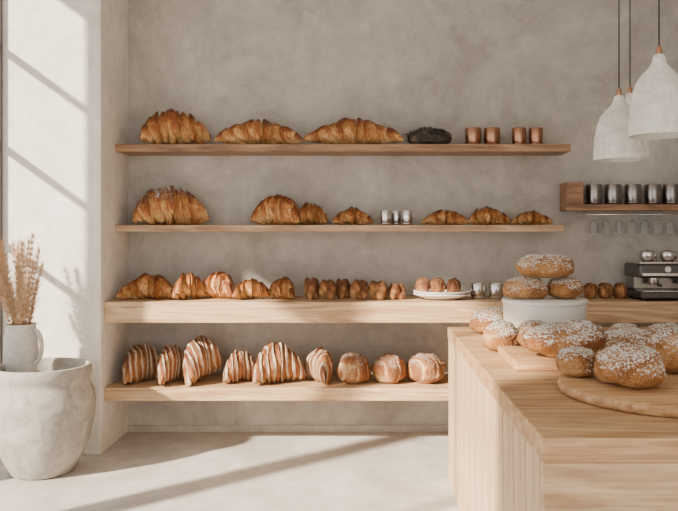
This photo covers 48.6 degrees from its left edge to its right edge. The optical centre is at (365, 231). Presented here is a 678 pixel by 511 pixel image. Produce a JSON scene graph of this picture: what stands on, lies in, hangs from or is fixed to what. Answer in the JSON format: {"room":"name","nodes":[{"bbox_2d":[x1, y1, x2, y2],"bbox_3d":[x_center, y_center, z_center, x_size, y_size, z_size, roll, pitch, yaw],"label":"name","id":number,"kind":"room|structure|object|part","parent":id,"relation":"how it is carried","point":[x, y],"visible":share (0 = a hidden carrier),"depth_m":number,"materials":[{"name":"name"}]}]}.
{"room":"food shop","nodes":[
{"label":"food shop","id":0,"kind":"room"},
{"bbox_2d":[2,0,127,454],"bbox_3d":[-2.167,-0.250,5.258,0.885,3.400,0.763,0,0,0],"label":"wall","id":1,"kind":"structure","parent":0,"point":[65,62],"depth_m":4.88,"materials":[{"name":"beige paint"}]},
{"bbox_2d":[0,432,459,510],"bbox_3d":[0.445,1.500,1.720,6.110,0.100,7.840,0,0,0],"label":"floor","id":2,"kind":"structure","parent":0,"point":[141,471],"depth_m":4.43,"materials":[{"name":"concrete"}]},
{"bbox_2d":[0,357,95,480],"bbox_3d":[-1.955,1.126,4.540,0.603,0.648,0.605,0,0,0],"label":"stone planter","id":3,"kind":"object","parent":2,"relation":"on","point":[47,414],"visible":0.98,"depth_m":4.32,"materials":[{"name":"ceramic"}]},
{"bbox_2d":[3,322,43,372],"bbox_3d":[-2.095,0.747,4.564,0.199,0.375,0.215,0,0,-41],"label":"ceramic jug","id":4,"kind":"object","parent":3,"relation":"on","point":[23,351],"visible":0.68,"depth_m":4.50,"materials":[{"name":"white ceramic"}]},
{"bbox_2d":[0,230,44,324],"bbox_3d":[-2.120,0.433,4.568,0.325,0.916,0.298,0,0,0],"label":"bouquet","id":5,"kind":"object","parent":4,"relation":"in","point":[18,304],"visible":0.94,"depth_m":4.54,"materials":[{"name":"beige plant"}]},
{"bbox_3d":[-1.985,0.694,4.550,0.061,0.224,0.026,0,0,0],"label":"handle","id":6,"kind":"part","parent":4,"relation":"part of","materials":[{"name":"ceramic"}]},
{"bbox_2d":[448,327,677,510],"bbox_3d":[1.466,1.005,3.230,1.969,0.890,2.388,0,0,0],"label":"counter","id":7,"kind":"object","parent":2,"relation":"on","point":[517,442],"depth_m":2.30,"materials":[{"name":"brown wood"}]},
{"bbox_3d":[1.463,1.040,4.395,1.954,0.821,0.050,0,0,0],"label":"panel","id":8,"kind":"part","parent":7,"relation":"part of","materials":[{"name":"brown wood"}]},
{"bbox_2d":[469,307,502,333],"bbox_3d":[0.691,0.488,4.150,0.241,0.143,0.272,0,0,0],"label":"bun","id":9,"kind":"object","parent":7,"relation":"on","point":[481,319],"visible":0.65,"depth_m":4.07,"materials":[{"name":"beige food"}]},
{"bbox_2d":[482,321,520,350],"bbox_3d":[0.640,0.489,3.522,0.186,0.141,0.189,0,0,-24],"label":"bun","id":10,"kind":"object","parent":7,"relation":"on","point":[498,333],"visible":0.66,"depth_m":3.46,"materials":[{"name":"beige food"}]},
{"bbox_2d":[498,346,558,370],"bbox_3d":[0.765,0.539,3.215,0.330,0.040,0.410,0,0,0],"label":"board","id":11,"kind":"object","parent":7,"relation":"on","point":[519,358],"visible":0.5,"depth_m":3.08,"materials":[{"name":"brown wood"}]},
{"bbox_2d":[517,320,546,347],"bbox_3d":[0.755,0.456,3.350,0.161,0.125,0.120,0,0,0],"label":"bun","id":12,"kind":"object","parent":11,"relation":"on","point":[526,325],"visible":0.38,"depth_m":3.33,"materials":[{"name":"brown food"}]},
{"bbox_2d":[522,321,605,357],"bbox_3d":[0.826,0.445,3.138,0.357,0.146,0.249,0,0,-3],"label":"loaf","id":13,"kind":"object","parent":11,"relation":"on","point":[547,339],"visible":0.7,"depth_m":3.06,"materials":[{"name":"brown food"}]},
{"bbox_2d":[563,319,595,325],"bbox_3d":[0.943,0.455,3.361,0.208,0.125,0.120,0,0,9],"label":"bun","id":14,"kind":"object","parent":11,"relation":"on","point":[570,320],"visible":0.14,"depth_m":3.35,"materials":[{"name":"white food"}]},
{"bbox_2d":[502,295,588,327],"bbox_3d":[0.952,0.457,4.000,0.450,0.205,0.450,0,0,0],"label":"cake stand","id":15,"kind":"object","parent":7,"relation":"on","point":[548,309],"visible":0.61,"depth_m":3.82,"materials":[{"name":"white ceramic"}]},
{"bbox_2d":[502,276,548,298],"bbox_3d":[0.843,0.291,3.981,0.232,0.122,0.219,0,0,0],"label":"bun","id":16,"kind":"object","parent":15,"relation":"on","point":[521,287],"visible":0.97,"depth_m":3.91,"materials":[{"name":"brown food"}]},
{"bbox_2d":[515,254,574,277],"bbox_3d":[0.950,0.178,3.980,0.308,0.127,0.240,0,0,2],"label":"bun","id":17,"kind":"object","parent":16,"relation":"on","point":[531,265],"visible":1,"depth_m":3.89,"materials":[{"name":"brown food"}]},
{"bbox_2d":[547,277,583,298],"bbox_3d":[1.059,0.294,3.979,0.191,0.116,0.200,0,0,29],"label":"bun","id":18,"kind":"object","parent":15,"relation":"on","point":[565,287],"visible":0.97,"depth_m":3.91,"materials":[{"name":"brown food"}]},
{"bbox_3d":[1.463,1.040,2.066,1.954,0.821,0.048,0,0,0],"label":"panel","id":19,"kind":"part","parent":7,"relation":"part of","materials":[{"name":"brown wood"}]},
{"bbox_2d":[557,373,677,417],"bbox_3d":[1.060,0.540,2.600,0.770,0.038,0.770,0,0,0],"label":"round cutting board","id":20,"kind":"object","parent":7,"relation":"on","point":[661,400],"visible":0.66,"depth_m":2.42,"materials":[{"name":"brown wood"}]},
{"bbox_2d":[555,345,595,376],"bbox_3d":[0.763,0.465,2.710,0.151,0.108,0.146,0,0,25],"label":"bun","id":21,"kind":"object","parent":20,"relation":"on","point":[573,361],"visible":0.94,"depth_m":2.66,"materials":[{"name":"brown food"}]},
{"bbox_2d":[593,342,665,388],"bbox_3d":[0.896,0.446,2.550,0.234,0.146,0.259,0,0,0],"label":"bun","id":22,"kind":"object","parent":20,"relation":"on","point":[635,366],"visible":1,"depth_m":2.46,"materials":[{"name":"brown food"}]},
{"bbox_2d":[645,328,677,372],"bbox_3d":[1.153,0.439,2.800,0.216,0.160,0.180,0,0,0],"label":"bun","id":23,"kind":"object","parent":20,"relation":"on","point":[665,342],"visible":0.71,"depth_m":2.74,"materials":[{"name":"brown food"}]},
{"bbox_2d":[609,322,637,329],"bbox_3d":[1.258,0.501,3.650,0.169,0.116,0.179,0,0,0],"label":"bun","id":24,"kind":"object","parent":7,"relation":"on","point":[618,325],"visible":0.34,"depth_m":3.62,"materials":[{"name":"brown food"}]},
{"bbox_2d":[600,327,651,350],"bbox_3d":[1.156,0.491,3.300,0.249,0.136,0.260,0,0,0],"label":"bun","id":25,"kind":"object","parent":7,"relation":"on","point":[633,335],"visible":0.53,"depth_m":3.24,"materials":[{"name":"brown food"}]},
{"bbox_2d":[644,322,677,333],"bbox_3d":[1.452,0.501,3.660,0.200,0.117,0.180,0,0,0],"label":"bun","id":26,"kind":"object","parent":7,"relation":"on","point":[652,329],"visible":0.34,"depth_m":3.63,"materials":[{"name":"food"}]},
{"bbox_2d":[654,326,677,333],"bbox_3d":[1.382,0.489,3.300,0.220,0.140,0.259,0,0,0],"label":"bun","id":27,"kind":"object","parent":7,"relation":"on","point":[672,327],"visible":0.16,"depth_m":3.33,"materials":[{"name":"food"}]},
{"bbox_2d":[128,0,677,424],"bbox_3d":[0.787,-0.250,5.540,5.025,3.400,0.200,0,0,0],"label":"wall","id":28,"kind":"structure","parent":0,"point":[303,66],"depth_m":5.44,"materials":[{"name":"grey paint"}]},
{"bbox_2d":[104,374,448,400],"bbox_3d":[-0.212,1.070,5.189,3.025,0.086,0.502,0,0,0],"label":"shelf","id":29,"kind":"object","parent":28,"relation":"attached to","point":[211,387],"visible":0.44,"depth_m":4.94,"materials":[{"name":"brown wood"}]},
{"bbox_2d":[122,343,159,383],"bbox_3d":[-1.571,0.895,5.169,0.221,0.261,0.362,0,0,33],"label":"croissant","id":30,"kind":"object","parent":29,"relation":"on","point":[140,364],"visible":0.83,"depth_m":5.10,"materials":[{"name":"brown food"}]},
{"bbox_2d":[157,344,183,384],"bbox_3d":[-1.348,0.897,5.117,0.154,0.259,0.358,0,0,16],"label":"croissant","id":31,"kind":"object","parent":29,"relation":"on","point":[170,360],"visible":0.88,"depth_m":5.05,"materials":[{"name":"brown food"}]},
{"bbox_2d":[183,335,222,386],"bbox_3d":[-1.151,0.869,5.148,0.224,0.315,0.365,0,0,28],"label":"croissant","id":32,"kind":"object","parent":29,"relation":"on","point":[202,356],"visible":1,"depth_m":5.06,"materials":[{"name":"brown food"}]},
{"bbox_2d":[223,350,255,382],"bbox_3d":[-0.891,0.919,5.172,0.294,0.213,0.216,0,0,-43],"label":"croissant","id":33,"kind":"object","parent":29,"relation":"on","point":[240,365],"visible":0.83,"depth_m":5.10,"materials":[{"name":"brown food"}]},
{"bbox_2d":[253,340,304,383],"bbox_3d":[-0.621,0.886,5.135,0.371,0.280,0.273,0,0,-27],"label":"croissant","id":34,"kind":"object","parent":29,"relation":"on","point":[276,362],"visible":1,"depth_m":5.05,"materials":[{"name":"brown food"}]},
{"bbox_2d":[304,346,332,384],"bbox_3d":[-0.299,0.909,5.161,0.183,0.234,0.337,0,0,-26],"label":"croissant","id":35,"kind":"object","parent":29,"relation":"on","point":[318,366],"visible":1,"depth_m":5.08,"materials":[{"name":"brown food"}]},
{"bbox_2d":[336,353,370,383],"bbox_3d":[-0.086,0.930,5.150,0.240,0.192,0.298,0,0,0],"label":"roll","id":36,"kind":"object","parent":29,"relation":"on","point":[353,368],"visible":1,"depth_m":5.04,"materials":[{"name":"brown food"}]},
{"bbox_2d":[371,353,406,383],"bbox_3d":[0.158,0.931,5.150,0.247,0.190,0.300,0,0,0],"label":"roll","id":37,"kind":"object","parent":29,"relation":"on","point":[389,368],"visible":1,"depth_m":5.05,"materials":[{"name":"brown food"}]},
{"bbox_2d":[407,353,445,383],"bbox_3d":[0.415,0.930,5.150,0.266,0.191,0.299,0,0,0],"label":"roll","id":38,"kind":"object","parent":29,"relation":"on","point":[422,368],"visible":1,"depth_m":5.04,"materials":[{"name":"brown food"}]},
{"bbox_2d":[128,425,448,431],"bbox_3d":[0.787,1.425,5.434,5.025,0.050,0.012,0,0,0],"label":"baseboard","id":39,"kind":"structure","parent":28,"relation":"attached to","point":[131,428],"depth_m":5.43,"materials":[{"name":"grey paint"}]},
{"bbox_2d":[115,225,563,231],"bbox_3d":[-0.180,-0.025,5.297,3.090,0.046,0.286,0,0,0],"label":"floating shelf","id":40,"kind":"object","parent":28,"relation":"attached to","point":[118,228],"visible":1,"depth_m":5.15,"materials":[{"name":"brown wood"}]},
{"bbox_2d":[132,185,208,224],"bbox_3d":[-1.366,-0.190,5.278,0.520,0.281,0.236,0,0,0],"label":"croissant","id":41,"kind":"object","parent":40,"relation":"on","point":[167,205],"visible":1,"depth_m":5.23,"materials":[{"name":"brown food"}]},
{"bbox_2d":[251,194,299,224],"bbox_3d":[-0.632,-0.158,5.270,0.350,0.218,0.220,0,0,0],"label":"croissant","id":42,"kind":"object","parent":40,"relation":"on","point":[278,209],"visible":0.96,"depth_m":5.21,"materials":[{"name":"brown food"}]},
{"bbox_2d":[298,202,327,224],"bbox_3d":[-0.380,-0.131,5.329,0.220,0.163,0.178,0,0,0],"label":"croissant","id":43,"kind":"object","parent":40,"relation":"on","point":[310,214],"visible":0.89,"depth_m":5.29,"materials":[{"name":"brown food"}]},
{"bbox_2d":[332,206,373,224],"bbox_3d":[-0.088,-0.116,5.290,0.288,0.134,0.200,0,0,0],"label":"croissant","id":44,"kind":"object","parent":40,"relation":"on","point":[350,216],"visible":0.98,"depth_m":5.24,"materials":[{"name":"brown food"}]},
{"bbox_2d":[380,210,390,224],"bbox_3d":[0.137,-0.100,5.280,0.075,0.102,0.075,0,0,0],"label":"steel cup","id":45,"kind":"object","parent":40,"relation":"on","point":[385,215],"visible":0.89,"depth_m":5.25,"materials":[{"name":"silver metal"}]},
{"bbox_2d":[391,210,400,224],"bbox_3d":[0.214,-0.101,5.350,0.076,0.103,0.076,0,0,0],"label":"steel cup","id":46,"kind":"object","parent":40,"relation":"on","point":[395,215],"visible":0.84,"depth_m":5.32,"materials":[{"name":"silver metal"}]},
{"bbox_2d":[402,210,411,224],"bbox_3d":[0.289,-0.100,5.280,0.075,0.102,0.075,0,0,0],"label":"steel cup","id":47,"kind":"object","parent":40,"relation":"on","point":[406,214],"visible":0.86,"depth_m":5.25,"materials":[{"name":"silver metal"}]},
{"bbox_2d":[421,209,468,224],"bbox_3d":[0.566,-0.105,5.301,0.331,0.113,0.172,0,0,12],"label":"croissant","id":48,"kind":"object","parent":40,"relation":"on","point":[441,217],"visible":1,"depth_m":5.24,"materials":[{"name":"brown food"}]},
{"bbox_2d":[468,206,511,224],"bbox_3d":[0.854,-0.116,5.299,0.322,0.134,0.176,0,0,-9],"label":"croissant","id":49,"kind":"object","parent":40,"relation":"on","point":[487,215],"visible":0.98,"depth_m":5.24,"materials":[{"name":"brown food"}]},
{"bbox_2d":[511,210,552,224],"bbox_3d":[1.170,-0.102,5.297,0.286,0.106,0.180,0,0,10],"label":"croissant","id":50,"kind":"object","parent":40,"relation":"on","point":[535,218],"visible":0.99,"depth_m":5.24,"materials":[{"name":"brown food"}]},
{"bbox_2d":[115,144,570,155],"bbox_3d":[-0.158,-0.579,5.297,3.134,0.052,0.286,0,0,0],"label":"floating shelf","id":51,"kind":"object","parent":28,"relation":"attached to","point":[127,149],"visible":1,"depth_m":5.15,"materials":[{"name":"brown wood"}]},
{"bbox_2d":[139,109,210,143],"bbox_3d":[-1.334,-0.736,5.279,0.483,0.260,0.237,0,0,0],"label":"croissant","id":52,"kind":"object","parent":51,"relation":"on","point":[169,127],"visible":0.94,"depth_m":5.22,"materials":[{"name":"brown food"}]},
{"bbox_2d":[214,118,302,143],"bbox_3d":[-0.745,-0.705,5.290,0.611,0.198,0.240,0,0,0],"label":"croissant","id":53,"kind":"object","parent":51,"relation":"on","point":[251,131],"visible":0.94,"depth_m":5.22,"materials":[{"name":"brown food"}]},
{"bbox_2d":[303,117,403,143],"bbox_3d":[-0.088,-0.708,5.288,0.697,0.204,0.236,0,0,0],"label":"croissant","id":54,"kind":"object","parent":51,"relation":"on","point":[346,130],"visible":0.95,"depth_m":5.22,"materials":[{"name":"brown food"}]},
{"bbox_2d":[405,126,452,143],"bbox_3d":[0.445,-0.676,5.290,0.352,0.140,0.220,0,0,0],"label":"loaf","id":55,"kind":"object","parent":51,"relation":"on","point":[424,135],"visible":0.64,"depth_m":5.22,"materials":[{"name":"black food"}]},
{"bbox_2d":[465,127,480,143],"bbox_3d":[0.756,-0.670,5.300,0.114,0.127,0.114,0,0,0],"label":"copper cup","id":56,"kind":"object","parent":51,"relation":"on","point":[472,134],"visible":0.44,"depth_m":5.25,"materials":[{"name":"brown metal"}]},
{"bbox_2d":[484,127,499,143],"bbox_3d":[0.890,-0.670,5.300,0.114,0.127,0.114,0,0,0],"label":"copper cup","id":57,"kind":"object","parent":51,"relation":"on","point":[491,134],"visible":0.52,"depth_m":5.25,"materials":[{"name":"brown metal"}]},
{"bbox_2d":[512,127,525,143],"bbox_3d":[1.081,-0.670,5.300,0.100,0.127,0.100,0,0,0],"label":"copper cup","id":58,"kind":"object","parent":51,"relation":"on","point":[518,133],"visible":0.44,"depth_m":5.26,"materials":[{"name":"brown metal"}]},
{"bbox_2d":[529,127,542,143],"bbox_3d":[1.201,-0.670,5.300,0.100,0.127,0.100,0,0,0],"label":"copper cup","id":59,"kind":"object","parent":51,"relation":"on","point":[535,133],"visible":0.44,"depth_m":5.26,"materials":[{"name":"brown metal"}]},
{"bbox_2d":[104,296,677,322],"bbox_3d":[0.787,0.530,5.189,5.025,0.138,0.502,0,0,0],"label":"shelf","id":60,"kind":"object","parent":28,"relation":"attached to","point":[298,309],"depth_m":4.94,"materials":[{"name":"brown wood"}]},
{"bbox_2d":[116,273,173,298],"bbox_3d":[-1.482,0.371,5.171,0.396,0.178,0.258,0,0,0],"label":"croissant","id":61,"kind":"object","parent":60,"relation":"on","point":[146,286],"visible":0.94,"depth_m":5.09,"materials":[{"name":"brown food"}]},
{"bbox_2d":[172,272,205,299],"bbox_3d":[-1.204,0.368,5.130,0.204,0.183,0.258,0,0,0],"label":"croissant","id":62,"kind":"object","parent":60,"relation":"on","point":[188,285],"visible":1,"depth_m":5.09,"materials":[{"name":"brown food"}]},
{"bbox_2d":[202,271,234,298],"bbox_3d":[-1.029,0.366,5.200,0.255,0.187,0.257,0,0,0],"label":"croissant","id":63,"kind":"object","parent":60,"relation":"on","point":[219,285],"visible":0.91,"depth_m":5.14,"materials":[{"name":"brown food"}]},
{"bbox_2d":[232,278,270,299],"bbox_3d":[-0.804,0.388,5.161,0.268,0.144,0.220,0,0,-23],"label":"croissant","id":64,"kind":"object","parent":60,"relation":"on","point":[252,288],"visible":1,"depth_m":5.10,"materials":[{"name":"brown food"}]},
{"bbox_2d":[269,277,294,298],"bbox_3d":[-0.551,0.384,5.187,0.249,0.152,0.189,0,0,37],"label":"croissant","id":65,"kind":"object","parent":60,"relation":"on","point":[283,288],"visible":0.9,"depth_m":5.12,"materials":[{"name":"brown food"}]},
{"bbox_2d":[303,277,319,299],"bbox_3d":[-0.373,0.385,5.140,0.120,0.151,0.162,0,0,0],"label":"roll","id":66,"kind":"object","parent":60,"relation":"on","point":[311,286],"visible":0.97,"depth_m":5.13,"materials":[{"name":"brown food"}]},
{"bbox_2d":[319,279,335,299],"bbox_3d":[-0.264,0.392,5.140,0.116,0.137,0.160,0,0,0],"label":"roll","id":67,"kind":"object","parent":60,"relation":"on","point":[327,288],"visible":1,"depth_m":5.09,"materials":[{"name":"brown food"}]},
{"bbox_2d":[335,278,350,298],"bbox_3d":[-0.159,0.391,5.180,0.110,0.138,0.140,0,0,0],"label":"roll","id":68,"kind":"object","parent":60,"relation":"on","point":[342,286],"visible":0.96,"depth_m":5.17,"materials":[{"name":"brown food"}]},
{"bbox_2d":[350,279,367,299],"bbox_3d":[-0.048,0.392,5.140,0.123,0.137,0.160,0,0,0],"label":"roll","id":69,"kind":"object","parent":60,"relation":"on","point":[358,289],"visible":1,"depth_m":5.08,"materials":[{"name":"brown food"}]},
{"bbox_2d":[368,280,388,299],"bbox_3d":[0.085,0.395,5.120,0.143,0.130,0.160,0,0,0],"label":"roll","id":70,"kind":"object","parent":60,"relation":"on","point":[379,290],"visible":1,"depth_m":5.09,"materials":[{"name":"brown food"}]},
{"bbox_2d":[389,283,405,299],"bbox_3d":[0.216,0.405,5.141,0.118,0.110,0.142,0,0,0],"label":"roll","id":71,"kind":"object","parent":60,"relation":"on","point":[396,291],"visible":1,"depth_m":5.10,"materials":[{"name":"brown food"}]},
{"bbox_2d":[413,292,470,299],"bbox_3d":[0.525,0.440,5.180,0.400,0.040,0.400,0,0,0],"label":"serving plate","id":72,"kind":"object","parent":60,"relation":"on","point":[430,297],"visible":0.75,"depth_m":5.04,"materials":[{"name":"white ceramic"}]},
{"bbox_2d":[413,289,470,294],"bbox_3d":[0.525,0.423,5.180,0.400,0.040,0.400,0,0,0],"label":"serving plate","id":73,"kind":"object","parent":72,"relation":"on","point":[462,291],"visible":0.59,"depth_m":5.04,"materials":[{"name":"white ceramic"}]},
{"bbox_2d":[415,278,429,291],"bbox_3d":[0.390,0.369,5.181,0.103,0.110,0.118,0,0,-7],"label":"pastry","id":74,"kind":"object","parent":73,"relation":"on","point":[422,284],"visible":0.8,"depth_m":5.14,"materials":[{"name":"brown food"}]},
{"bbox_2d":[430,278,445,292],"bbox_3d":[0.497,0.369,5.180,0.110,0.110,0.120,0,0,0],"label":"pastry","id":75,"kind":"object","parent":73,"relation":"on","point":[437,285],"visible":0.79,"depth_m":5.14,"materials":[{"name":"brown food"}]},
{"bbox_2d":[446,278,460,292],"bbox_3d":[0.604,0.369,5.180,0.103,0.110,0.120,0,0,0],"label":"pastry","id":76,"kind":"object","parent":73,"relation":"on","point":[453,285],"visible":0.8,"depth_m":5.14,"materials":[{"name":"brown food"}]},
{"bbox_2d":[470,283,485,298],"bbox_3d":[0.776,0.408,5.200,0.105,0.104,0.105,0,0,0],"label":"steel cup","id":77,"kind":"object","parent":60,"relation":"on","point":[478,290],"visible":0.99,"depth_m":5.16,"materials":[{"name":"silver metal"}]},
{"bbox_2d":[488,283,503,298],"bbox_3d":[0.901,0.408,5.200,0.105,0.104,0.105,0,0,0],"label":"steel cup","id":78,"kind":"object","parent":60,"relation":"on","point":[495,290],"visible":0.96,"depth_m":5.16,"materials":[{"name":"silver metal"}]},
{"bbox_2d":[583,282,597,298],"bbox_3d":[1.556,0.405,5.200,0.104,0.111,0.120,0,0,0],"label":"bread roll","id":79,"kind":"object","parent":60,"relation":"on","point":[590,289],"visible":0.99,"depth_m":5.16,"materials":[{"name":"brown food"}]},
{"bbox_2d":[598,282,613,298],"bbox_3d":[1.661,0.405,5.200,0.103,0.111,0.120,0,0,0],"label":"bread roll","id":80,"kind":"object","parent":60,"relation":"on","point":[605,290],"visible":1,"depth_m":5.16,"materials":[{"name":"brown food"}]},
{"bbox_2d":[613,282,627,298],"bbox_3d":[1.761,0.405,5.199,0.093,0.111,0.123,0,0,-10],"label":"bread roll","id":81,"kind":"object","parent":60,"relation":"on","point":[620,290],"visible":0.99,"depth_m":5.16,"materials":[{"name":"brown food"}]},
{"bbox_2d":[624,250,677,300],"bbox_3d":[2.050,0.290,5.145,0.440,0.340,0.371,0,0,0],"label":"espresso machine","id":82,"kind":"object","parent":60,"relation":"on","point":[647,277],"visible":0.96,"depth_m":5.08,"materials":[{"name":"metal"}]},
{"bbox_2d":[639,250,656,260],"bbox_3d":[1.930,0.160,5.140,0.116,0.080,0.116,0,0,0],"label":"cup","id":83,"kind":"object","parent":82,"relation":"on","point":[647,255],"depth_m":5.10,"materials":[{"name":"metal"}]},
{"bbox_2d":[626,260,677,263],"bbox_3d":[2.050,0.207,5.175,0.420,0.015,0.290,0,0,0],"label":"tray","id":84,"kind":"object","parent":82,"relation":"on","point":[628,261],"depth_m":5.08,"materials":[{"name":"metal"}]},
{"bbox_2d":[636,289,677,291],"bbox_3d":[2.050,0.396,5.070,0.400,0.008,0.140,0,0,0],"label":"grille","id":85,"kind":"object","parent":82,"relation":"attached to","point":[637,290],"depth_m":5.03,"materials":[{"name":"metal"}]},
{"bbox_3d":[2.050,0.285,5.019,0.400,0.020,0.006,0,0,0],"label":"trim","id":86,"kind":"part","parent":82,"relation":"part of","materials":[{"name":"metal"}]},
{"bbox_2d":[659,250,676,260],"bbox_3d":[2.070,0.160,5.140,0.116,0.080,0.116,0,0,0],"label":"cup","id":87,"kind":"object","parent":82,"relation":"on","point":[667,255],"depth_m":5.10,"materials":[{"name":"metal"}]},
{"bbox_2d":[560,182,677,214],"bbox_3d":[2.152,-0.234,5.340,1.495,0.227,0.200,0,0,0],"label":"shelf","id":88,"kind":"object","parent":28,"relation":"attached to","point":[571,193],"visible":1,"depth_m":5.24,"materials":[{"name":"brown wood"}]},
{"bbox_3d":[1.462,-0.271,5.340,0.115,0.153,0.200,0,0,0],"label":"panel","id":89,"kind":"part","parent":88,"relation":"part of","materials":[{"name":"brown wood"}]},
{"bbox_2d":[586,184,601,203],"bbox_3d":[1.620,-0.266,5.330,0.115,0.142,0.115,0,0,0],"label":"metal cup","id":90,"kind":"object","parent":88,"relation":"on","point":[593,191],"visible":0.85,"depth_m":5.28,"materials":[{"name":"grey metal"}]},
{"bbox_2d":[605,184,620,203],"bbox_3d":[1.755,-0.266,5.330,0.115,0.142,0.115,0,0,0],"label":"metal cup","id":91,"kind":"object","parent":88,"relation":"on","point":[612,191],"visible":0.82,"depth_m":5.28,"materials":[{"name":"grey metal"}]},
{"bbox_3d":[2.180,-0.125,5.330,1.240,0.010,0.010,0,0,0],"label":"hanging rail","id":92,"kind":"part","parent":88,"relation":"part of","materials":[{"name":"metal"}]},
{"bbox_2d":[589,215,674,232],"bbox_3d":[1.935,-0.056,5.330,0.694,0.131,0.064,0,0,0],"label":"glasses","id":93,"kind":"object","parent":88,"relation":"hanging from","point":[606,226],"visible":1,"depth_m":5.31,"materials":[{"name":"clear glass"}]},
{"bbox_3d":[1.620,-0.056,5.330,0.064,0.131,0.064,0,0,0],"label":"glass","id":94,"kind":"part","parent":93,"relation":"part of","materials":[{"name":"white"}]},
{"bbox_3d":[1.710,-0.056,5.330,0.064,0.131,0.064,0,0,0],"label":"glass","id":95,"kind":"part","parent":93,"relation":"part of","materials":[{"name":"white"}]},
{"bbox_3d":[1.800,-0.056,5.330,0.064,0.131,0.064,0,0,0],"label":"glass","id":96,"kind":"part","parent":93,"relation":"part of","materials":[{"name":"white"}]},
{"bbox_3d":[1.890,-0.056,5.330,0.064,0.131,0.064,0,0,0],"label":"glass","id":97,"kind":"part","parent":93,"relation":"part of","materials":[{"name":"white"}]},
{"bbox_3d":[1.980,-0.056,5.330,0.064,0.131,0.064,0,0,0],"label":"glass","id":98,"kind":"part","parent":93,"relation":"part of","materials":[{"name":"white"}]},
{"bbox_3d":[2.070,-0.056,5.330,0.064,0.131,0.064,0,0,0],"label":"glass","id":99,"kind":"part","parent":93,"relation":"part of","materials":[{"name":"white"}]},
{"bbox_3d":[2.160,-0.056,5.330,0.064,0.131,0.064,0,0,0],"label":"glass","id":100,"kind":"part","parent":93,"relation":"part of","materials":[{"name":"white"}]},
{"bbox_2d":[625,184,641,203],"bbox_3d":[1.897,-0.266,5.330,0.115,0.142,0.115,0,0,0],"label":"metal cup","id":101,"kind":"object","parent":88,"relation":"on","point":[633,192],"visible":0.83,"depth_m":5.28,"materials":[{"name":"grey metal"}]},
{"bbox_2d":[644,184,661,203],"bbox_3d":[2.040,-0.266,5.330,0.115,0.142,0.115,0,0,0],"label":"metal cup","id":102,"kind":"object","parent":88,"relation":"on","point":[652,192],"visible":0.86,"depth_m":5.28,"materials":[{"name":"grey metal"}]},
{"bbox_2d":[662,184,677,203],"bbox_3d":[2.167,-0.266,5.330,0.115,0.142,0.115,0,0,0],"label":"metal cup","id":103,"kind":"object","parent":88,"relation":"on","point":[669,191],"visible":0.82,"depth_m":5.28,"materials":[{"name":"grey metal"}]},
{"bbox_3d":[0.445,-2.000,1.720,6.110,0.100,7.840,0,0,0],"label":"ceiling","id":104,"kind":"structure","parent":0,"visible":0},
{"bbox_2d":[593,0,644,161],"bbox_3d":[1.181,-1.143,3.500,0.232,1.614,0.232,0,0,0],"label":"pendant lamp","id":105,"kind":"object","parent":104,"relation":"hanging from","point":[612,143],"visible":0.91,"depth_m":3.43,"materials":[{"name":"paint"}]},
{"bbox_3d":[1.181,-0.486,3.500,0.232,0.300,0.232,0,0,0],"label":"lamp shade","id":106,"kind":"part","parent":105,"relation":"part of","materials":[{"name":"ceramic"}]},
{"bbox_3d":[1.181,-1.298,3.500,0.006,1.264,0.006,0,0,22],"label":"cord","id":107,"kind":"part","parent":105,"relation":"part of","materials":[{"name":"black plastic"}]},
{"bbox_2d":[625,0,650,158],"bbox_3d":[1.390,-1.170,3.950,0.208,1.560,0.208,0,0,0],"label":"pendant lamp","id":108,"kind":"object","parent":104,"relation":"hanging from","point":[630,90],"visible":0.25,"depth_m":3.95,"materials":[{"name":"paint"}]},
{"bbox_3d":[1.390,-1.345,3.950,0.006,1.170,0.006,0,0,22],"label":"cord","id":109,"kind":"part","parent":108,"relation":"part of","materials":[{"name":"black plastic"}]},
{"bbox_3d":[1.390,-0.560,3.950,0.208,0.340,0.208,0,0,0],"label":"lamp shade","id":110,"kind":"part","parent":108,"relation":"part of","materials":[{"name":"paint"}]},
{"bbox_2d":[628,0,677,139],"bbox_3d":[1.172,-1.167,3.000,0.236,1.566,0.236,0,0,0],"label":"pendant lamp","id":111,"kind":"object","parent":104,"relation":"hanging from","point":[653,111],"visible":1,"depth_m":2.92,"materials":[{"name":"paint"}]},
{"bbox_3d":[1.172,-0.546,3.000,0.236,0.325,0.236,0,0,0],"label":"lamp shade","id":112,"kind":"part","parent":111,"relation":"part of","materials":[{"name":"ceramic"}]},
{"bbox_3d":[1.172,-1.335,3.000,0.006,1.191,0.006,0,0,-22],"label":"cord","id":113,"kind":"part","parent":111,"relation":"part of","materials":[{"name":"black plastic"}]},
{"bbox_3d":[-2.420,-0.250,-0.950,0.120,3.400,2.500,0,0,0],"label":"wall","id":114,"kind":"structure","parent":0,"visible":0},
{"bbox_2d":[0,0,1,363],"bbox_3d":[-2.391,-0.260,4.860,0.058,3.180,0.030,0,0,0],"label":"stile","id":115,"kind":"object","parent":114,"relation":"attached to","point":[0,0],"visible":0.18,"depth_m":4.85,"materials":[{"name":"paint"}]}
]}

